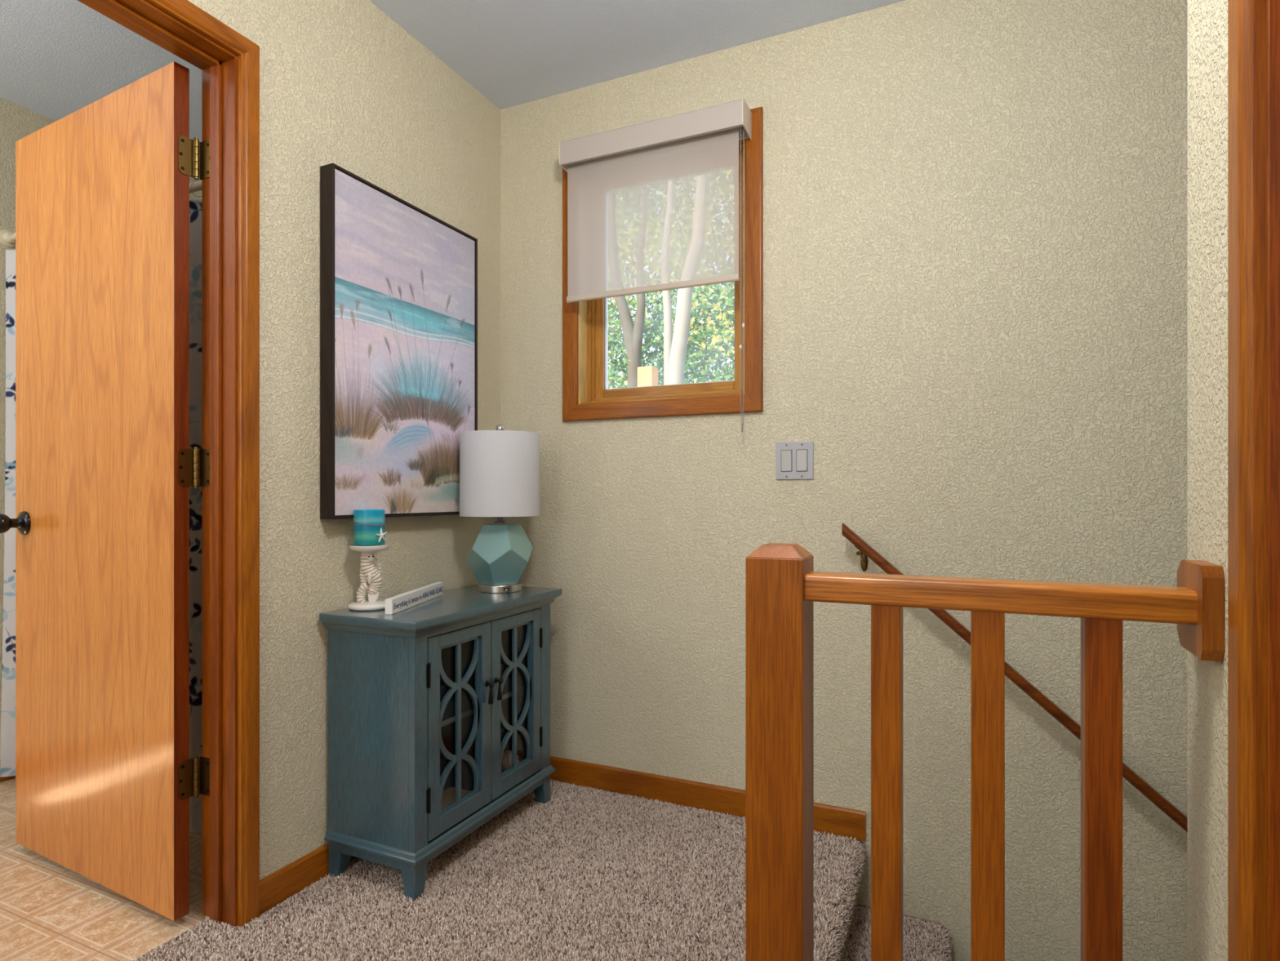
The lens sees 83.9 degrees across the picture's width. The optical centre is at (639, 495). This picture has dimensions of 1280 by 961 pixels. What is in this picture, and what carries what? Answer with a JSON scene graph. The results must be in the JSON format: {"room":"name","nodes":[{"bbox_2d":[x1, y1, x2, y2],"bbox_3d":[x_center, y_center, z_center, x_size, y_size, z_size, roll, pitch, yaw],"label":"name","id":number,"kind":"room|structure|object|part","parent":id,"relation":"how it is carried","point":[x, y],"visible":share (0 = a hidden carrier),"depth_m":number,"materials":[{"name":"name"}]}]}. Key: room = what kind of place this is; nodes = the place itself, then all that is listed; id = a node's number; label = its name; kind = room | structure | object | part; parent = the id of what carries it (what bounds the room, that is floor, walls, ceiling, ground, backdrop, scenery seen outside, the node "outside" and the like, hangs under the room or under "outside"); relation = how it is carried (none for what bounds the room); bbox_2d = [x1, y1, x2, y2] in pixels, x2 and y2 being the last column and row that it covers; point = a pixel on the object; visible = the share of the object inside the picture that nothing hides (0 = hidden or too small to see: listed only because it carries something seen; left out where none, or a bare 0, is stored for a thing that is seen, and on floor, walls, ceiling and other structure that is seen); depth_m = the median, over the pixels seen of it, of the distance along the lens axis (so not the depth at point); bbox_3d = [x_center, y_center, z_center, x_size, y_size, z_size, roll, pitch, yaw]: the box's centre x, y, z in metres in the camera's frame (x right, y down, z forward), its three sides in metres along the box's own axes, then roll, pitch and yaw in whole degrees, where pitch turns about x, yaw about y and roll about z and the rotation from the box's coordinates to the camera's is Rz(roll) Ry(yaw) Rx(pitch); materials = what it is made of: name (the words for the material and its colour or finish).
{"room":"stair landing","nodes":[
{"label":"stair landing","id":0,"kind":"room"},
{"bbox_2d":[0,97,201,753],"bbox_3d":[-2.708,-0.192,1.801,0.120,2.474,3.338,0,0,24],"label":"wall","id":1,"kind":"structure","parent":0,"point":[17,122],"depth_m":2.57,"materials":[{"name":"beige paint"}]},
{"bbox_2d":[0,775,15,782],"bbox_3d":[-2.775,0.988,1.492,0.012,0.078,2.520,0,0,24],"label":"baseboard","id":2,"kind":"structure","parent":1,"relation":"attached to","point":[6,778],"depth_m":2.56,"materials":[{"name":"brown wood"}]},
{"bbox_2d":[0,180,201,247],"bbox_3d":[-1.617,-0.930,2.273,1.474,0.060,0.060,0,0,24],"label":"curtain rod","id":3,"kind":"object","parent":1,"relation":"attached to","point":[5,234],"visible":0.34,"depth_m":2.55,"materials":[{"name":"beige metal"}]},
{"bbox_2d":[0,182,201,832],"bbox_3d":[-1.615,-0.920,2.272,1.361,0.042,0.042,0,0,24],"label":"shower curtain","id":4,"kind":"object","parent":3,"relation":"hanging from","point":[7,755],"visible":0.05,"depth_m":2.12,"materials":[{"name":"fabric"}]},
{"bbox_2d":[187,0,500,918],"bbox_3d":[-1.641,-0.192,0.300,0.115,2.474,5.188,0,0,24],"label":"wall","id":5,"kind":"structure","parent":0,"point":[342,83],"depth_m":1.88,"materials":[{"name":"beige paint"}]},
{"bbox_2d":[0,61,209,920],"bbox_3d":[-1.430,-0.010,1.848,0.857,2.026,0.112,0,0,26],"label":"door","id":6,"kind":"structure","parent":5,"relation":"in","point":[106,467],"depth_m":1.82,"materials":[{"name":"brown wood"}]},
{"bbox_3d":[-1.768,0.078,1.996,0.068,0.068,0.076,0,0,28],"label":"knob","id":7,"kind":"part","parent":6,"relation":"part of","materials":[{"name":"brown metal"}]},
{"bbox_2d":[77,0,259,926],"bbox_3d":[-1.169,-0.035,1.322,0.137,2.099,0.928,0,0,24],"label":"trim","id":8,"kind":"structure","parent":5,"relation":"attached to","point":[230,85],"depth_m":1.69,"materials":[{"name":"brown wood"}]},
{"bbox_3d":[-1.115,-1.060,1.298,0.018,0.047,0.928,0,0,24],"label":"head casing","id":9,"kind":"part","parent":8,"relation":"part of","materials":[{"name":"brown wood"}]},
{"bbox_3d":[-0.933,-0.035,1.699,0.018,2.099,0.047,0,0,24],"label":"casing","id":10,"kind":"part","parent":8,"relation":"part of","materials":[{"name":"brown wood"}]},
{"bbox_2d":[259,843,356,915],"bbox_3d":[-0.718,0.976,2.178,0.012,0.078,1.004,0,0,24],"label":"baseboard","id":11,"kind":"structure","parent":5,"relation":"attached to","point":[293,877],"depth_m":1.81,"materials":[{"name":"brown wood"}]},
{"bbox_2d":[320,163,477,519],"bbox_3d":[-0.703,-0.406,2.163,0.048,0.939,0.613,0,0,24],"label":"framed picture","id":12,"kind":"object","parent":5,"relation":"attached to","point":[398,282],"visible":0.94,"depth_m":2.07,"materials":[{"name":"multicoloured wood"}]},
{"bbox_3d":[-0.828,-0.406,1.887,0.048,0.939,0.007,0,0,24],"label":"frame","id":13,"kind":"part","parent":12,"relation":"part of","materials":[{"name":"brown wood"}]},
{"bbox_3d":[-0.703,0.059,2.163,0.048,0.007,0.599,0,0,24],"label":"frame rail","id":14,"kind":"part","parent":12,"relation":"part of","materials":[{"name":"brown wood"}]},
{"bbox_3d":[-0.703,-0.873,2.163,0.048,0.007,0.599,0,0,24],"label":"frame rail","id":15,"kind":"part","parent":12,"relation":"part of","materials":[{"name":"brown wood"}]},
{"bbox_3d":[-0.578,-0.406,2.439,0.048,0.939,0.007,0,0,24],"label":"frame","id":16,"kind":"part","parent":12,"relation":"part of","materials":[{"name":"brown wood"}]},
{"bbox_2d":[0,0,905,180],"bbox_3d":[-0.237,-1.479,-0.316,6.370,0.100,5.468,0,0,24],"label":"ceiling","id":17,"kind":"structure","parent":0,"point":[58,58],"depth_m":2.24,"materials":[{"name":"white paint"}]},
{"bbox_2d":[0,777,948,960],"bbox_3d":[-0.259,2.185,-0.328,6.200,2.340,5.188,0,0,24],"label":"floor","id":18,"kind":"structure","parent":0,"point":[50,911],"depth_m":1.75,"materials":[{"name":"tile"}]},
{"bbox_2d":[319,584,562,901],"bbox_3d":[-0.552,0.664,2.125,0.326,0.709,0.697,0,0,24],"label":"base cabinet","id":19,"kind":"object","parent":18,"relation":"on","point":[420,707],"visible":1,"depth_m":1.88,"materials":[{"name":"teal paint"}]},
{"bbox_3d":[-0.801,0.969,1.911,0.045,0.100,0.045,0,0,24],"label":"leg","id":20,"kind":"part","parent":19,"relation":"part of","materials":[{"name":"teal paint"}]},
{"bbox_2d":[347,543,389,610],"bbox_3d":[-0.744,0.223,1.957,0.111,0.174,0.111,0,0,24],"label":"candle holder","id":21,"kind":"object","parent":19,"relation":"on","point":[371,578],"visible":0.98,"depth_m":1.94,"materials":[{"name":"white ceramic"}]},
{"bbox_2d":[352,508,386,545],"bbox_3d":[-0.741,0.086,1.956,0.090,0.098,0.084,0,0,24],"label":"pillar candle","id":22,"kind":"object","parent":21,"relation":"on","point":[369,525],"visible":1,"depth_m":1.92,"materials":[{"name":"teal wax"}]},
{"bbox_3d":[-0.744,0.148,1.957,0.103,0.024,0.103,0,0,24],"label":"dish","id":23,"kind":"part","parent":21,"relation":"part of","materials":[{"name":"white ceramic"}]},
{"bbox_3d":[-0.573,0.969,1.808,0.045,0.100,0.045,0,0,24],"label":"leg","id":24,"kind":"part","parent":19,"relation":"part of","materials":[{"name":"teal paint"}]},
{"bbox_2d":[385,582,443,614],"bbox_3d":[-0.639,0.290,2.037,0.021,0.040,0.372,0,0,5],"label":"block sign","id":25,"kind":"object","parent":19,"relation":"on","point":[394,604],"visible":1,"depth_m":1.99,"materials":[{"name":"white paint"}]},
{"bbox_3d":[-0.559,0.907,2.128,0.310,0.029,0.665,0,0,24],"label":"moulding","id":26,"kind":"part","parent":19,"relation":"part of","materials":[{"name":"teal paint"}]},
{"bbox_2d":[440,786,470,808],"bbox_3d":[-0.538,0.870,2.030,0.100,0.022,0.120,0,0,24],"label":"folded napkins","id":27,"kind":"object","parent":19,"relation":"in","point":[448,796],"visible":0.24,"depth_m":2.04,"materials":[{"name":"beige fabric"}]},
{"bbox_3d":[-0.495,0.626,1.947,0.020,0.522,0.266,0,0,24],"label":"door","id":28,"kind":"part","parent":19,"relation":"part of","materials":[{"name":"teal paint"}]},
{"bbox_3d":[-0.439,0.626,2.073,0.020,0.547,0.641,0,0,24],"label":"frame","id":29,"kind":"part","parent":19,"relation":"part of","materials":[{"name":"teal paint"}]},
{"bbox_3d":[-0.571,0.891,2.134,0.268,0.018,0.604,0,0,24],"label":"panel","id":30,"kind":"part","parent":19,"relation":"part of","materials":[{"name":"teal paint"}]},
{"bbox_2d":[440,674,526,727],"bbox_3d":[-0.582,0.623,2.138,0.245,0.015,0.604,0,0,24],"label":"shelf","id":31,"kind":"object","parent":19,"relation":"attached to","point":[467,708],"depth_m":2.20,"materials":[{"name":"teal paint"}]},
{"bbox_3d":[-0.429,0.541,2.041,0.022,0.018,0.018,0,0,24],"label":"knob","id":32,"kind":"part","parent":19,"relation":"part of","materials":[{"name":"black metal"}]},
{"bbox_3d":[-0.411,0.541,2.080,0.022,0.018,0.018,0,0,24],"label":"knob","id":33,"kind":"part","parent":19,"relation":"part of","materials":[{"name":"black metal"}]},
{"bbox_2d":[459,424,539,593],"bbox_3d":[-0.457,0.039,2.323,0.257,0.542,0.257,0,0,24],"label":"table lamp","id":34,"kind":"object","parent":19,"relation":"on","point":[500,468],"visible":1,"depth_m":2.23,"materials":[{"name":"white fabric"}]},
{"bbox_3d":[-0.457,-0.068,2.323,0.257,0.268,0.257,0,0,24],"label":"lamp shade","id":35,"kind":"part","parent":34,"relation":"part of","materials":[{"name":"white fabric"}]},
{"bbox_3d":[-0.457,0.024,2.323,0.036,0.128,0.036,0,0,24],"label":"stem","id":36,"kind":"part","parent":34,"relation":"part of","materials":[{"name":"grey metal"}]},
{"bbox_2d":[501,750,519,772],"bbox_3d":[-0.417,0.847,2.272,0.071,0.068,0.068,0,0,24],"label":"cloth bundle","id":37,"kind":"object","parent":19,"relation":"in","point":[506,763],"visible":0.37,"depth_m":2.25,"materials":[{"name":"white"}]},
{"bbox_3d":[-0.384,0.626,2.191,0.020,0.522,0.264,0,0,24],"label":"door","id":38,"kind":"part","parent":19,"relation":"part of","materials":[{"name":"teal paint"}]},
{"bbox_3d":[-0.327,0.969,2.349,0.045,0.100,0.045,0,0,24],"label":"leg","id":39,"kind":"part","parent":19,"relation":"part of","materials":[{"name":"teal paint"}]},
{"bbox_2d":[134,779,952,960],"bbox_3d":[-0.014,1.401,1.445,2.074,0.793,1.732,0,0,24],"label":"carpet","id":40,"kind":"structure","parent":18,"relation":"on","point":[524,852],"depth_m":1.81,"materials":[{"name":"beige carpet"}]},
{"bbox_2d":[745,542,1224,960],"bbox_3d":[0.425,0.546,0.962,0.556,0.948,0.108,0,0,24],"label":"stair railing","id":41,"kind":"object","parent":18,"relation":"on","point":[783,585],"visible":1,"depth_m":0.97,"materials":[{"name":"brown wood"}]},
{"bbox_3d":[0.208,0.546,1.056,0.083,0.948,0.080,0,0,24],"label":"newel post","id":42,"kind":"part","parent":41,"relation":"part of","materials":[{"name":"brown wood"}]},
{"bbox_3d":[0.451,0.132,0.945,0.454,0.039,0.060,0,0,24],"label":"rail","id":43,"kind":"part","parent":41,"relation":"part of","materials":[{"name":"brown wood"}]},
{"bbox_2d":[500,0,1187,960],"bbox_3d":[0.861,1.168,2.100,6.370,5.194,0.160,0,0,24],"label":"wall","id":44,"kind":"structure","parent":0,"point":[975,211],"depth_m":2.03,"materials":[{"name":"beige paint"}]},
{"bbox_2d":[562,106,763,421],"bbox_3d":[0.079,-0.737,2.421,0.718,0.949,0.133,0,0,24],"label":"window","id":45,"kind":"structure","parent":44,"relation":"in","point":[586,393],"depth_m":2.36,"materials":[{"name":"brown wood"}]},
{"bbox_3d":[-0.246,-0.737,2.506,0.056,0.949,0.018,0,0,24],"label":"casing","id":46,"kind":"part","parent":45,"relation":"part of","materials":[{"name":"brown wood"}]},
{"bbox_2d":[559,97,751,433],"bbox_3d":[0.039,-0.693,2.316,0.640,1.008,0.102,0,0,24],"label":"roller blind","id":47,"kind":"object","parent":45,"relation":"attached to","point":[653,206],"visible":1,"depth_m":2.29,"materials":[{"name":"beige fabric"}]},
{"bbox_3d":[0.313,-0.663,2.179,0.012,0.948,0.005,0,0,4],"label":"bead chain","id":48,"kind":"part","parent":47,"relation":"part of","materials":[{"name":"silver metal"}]},
{"bbox_3d":[0.071,-0.322,2.404,0.592,0.007,0.061,0,0,24],"label":"jamb rail","id":49,"kind":"part","parent":45,"relation":"part of","materials":[{"name":"brown wood"}]},
{"bbox_3d":[0.055,-0.290,2.369,0.718,0.056,0.018,0,0,24],"label":"sill casing","id":50,"kind":"part","parent":45,"relation":"part of","materials":[{"name":"brown wood"}]},
{"bbox_3d":[0.093,-0.328,2.453,0.566,0.020,0.063,0,0,24],"label":"frame rail","id":51,"kind":"part","parent":45,"relation":"part of","materials":[{"name":"brown wood"}]},
{"bbox_3d":[0.096,-0.342,2.458,0.546,0.012,0.051,0,0,24],"label":"frame rail","id":52,"kind":"part","parent":45,"relation":"part of","materials":[{"name":"brown wood"}]},
{"bbox_3d":[0.097,-0.361,2.461,0.486,0.034,0.040,0,0,24],"label":"sash rail","id":53,"kind":"part","parent":45,"relation":"part of","materials":[{"name":"brown wood"}]},
{"bbox_3d":[0.093,-1.145,2.453,0.566,0.020,0.063,0,0,24],"label":"frame rail","id":54,"kind":"part","parent":45,"relation":"part of","materials":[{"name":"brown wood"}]},
{"bbox_3d":[0.356,-0.737,2.232,0.056,0.949,0.018,0,0,24],"label":"casing","id":55,"kind":"part","parent":45,"relation":"part of","materials":[{"name":"brown wood"}]},
{"bbox_3d":[0.055,-1.183,2.369,0.718,0.056,0.018,0,0,24],"label":"head casing","id":56,"kind":"part","parent":45,"relation":"part of","materials":[{"name":"brown wood"}]},
{"bbox_2d":[550,755,866,840],"bbox_3d":[0.078,0.974,2.361,1.287,0.083,0.012,0,0,24],"label":"baseboard","id":57,"kind":"structure","parent":44,"relation":"attached to","point":[838,820],"depth_m":2.33,"materials":[{"name":"brown wood"}]},
{"bbox_2d":[775,441,813,479],"bbox_3d":[0.473,-0.107,2.183,0.115,0.115,0.010,0,0,24],"label":"light switch","id":58,"kind":"object","parent":44,"relation":"attached to","point":[793,460],"visible":1,"depth_m":2.18,"materials":[{"name":"grey plastic"}]},
{"bbox_2d":[841,522,1187,832],"bbox_3d":[1.326,0.788,1.755,1.600,1.419,0.082,0,0,24],"label":"wall handrail","id":59,"kind":"object","parent":44,"relation":"attached to","point":[866,551],"visible":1,"depth_m":1.85,"materials":[{"name":"brown wood"}]},
{"bbox_2d":[1187,0,1227,960],"bbox_3d":[1.104,1.168,-1.520,2.733,5.194,4.146,0,0,24],"label":"wall","id":60,"kind":"structure","parent":0,"point":[1207,20],"depth_m":0.85,"materials":[{"name":"beige paint"}]},
{"bbox_2d":[1227,0,1279,960],"bbox_3d":[0.483,-0.035,0.294,0.138,2.099,0.918,0,0,24],"label":"trim","id":61,"kind":"structure","parent":60,"relation":"attached to","point":[1253,25],"depth_m":0.69,"materials":[{"name":"brown wood"}]},
{"label":"outside","id":62,"kind":"structure","parent":0,"visible":0},
{"bbox_3d":[12.968,4.165,28.535,80.000,0.100,57.312,0,0,24],"label":"ground","id":63,"kind":"structure","parent":62,"visible":0},
{"bbox_2d":[614,293,645,387],"bbox_3d":[-0.170,-0.686,7.766,0.564,9.603,0.280,0,0,24],"label":"forked tree","id":64,"kind":"object","parent":63,"relation":"on","point":[633,335],"visible":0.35,"depth_m":7.66,"materials":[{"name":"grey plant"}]},
{"bbox_2d":[637,365,657,386],"bbox_3d":[0.048,1.665,4.372,0.100,4.900,0.100,0,0,24],"label":"post","id":65,"kind":"object","parent":63,"relation":"on","point":[646,375],"visible":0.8,"depth_m":4.33,"materials":[{"name":"yellow wood"}]},
{"bbox_2d":[662,289,672,385],"bbox_3d":[0.312,-0.684,7.547,0.194,9.604,0.140,0,0,24],"label":"slim tree","id":66,"kind":"object","parent":63,"relation":"on","point":[667,304],"visible":0.17,"depth_m":7.51,"materials":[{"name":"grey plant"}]},
{"bbox_2d":[667,286,693,384],"bbox_3d":[0.368,-0.432,7.082,0.850,9.108,0.240,0,0,24],"label":"leaning tree","id":67,"kind":"object","parent":63,"relation":"on","point":[684,298],"visible":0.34,"depth_m":7.01,"materials":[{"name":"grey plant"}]},
{"bbox_3d":[-0.619,-1.185,10.717,0.351,10.608,0.320,0,0,24],"label":"tree","id":68,"kind":"object","parent":63,"relation":"on","visible":0},
{"bbox_2d":[608,281,734,388],"bbox_3d":[0.315,-2.724,10.554,7.613,7.987,7.394,0,0,24],"label":"foliage","id":69,"kind":"object","parent":68,"relation":"attached to","point":[719,320],"visible":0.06,"depth_m":8.70,"materials":[{"name":"green plant"}]}
]}

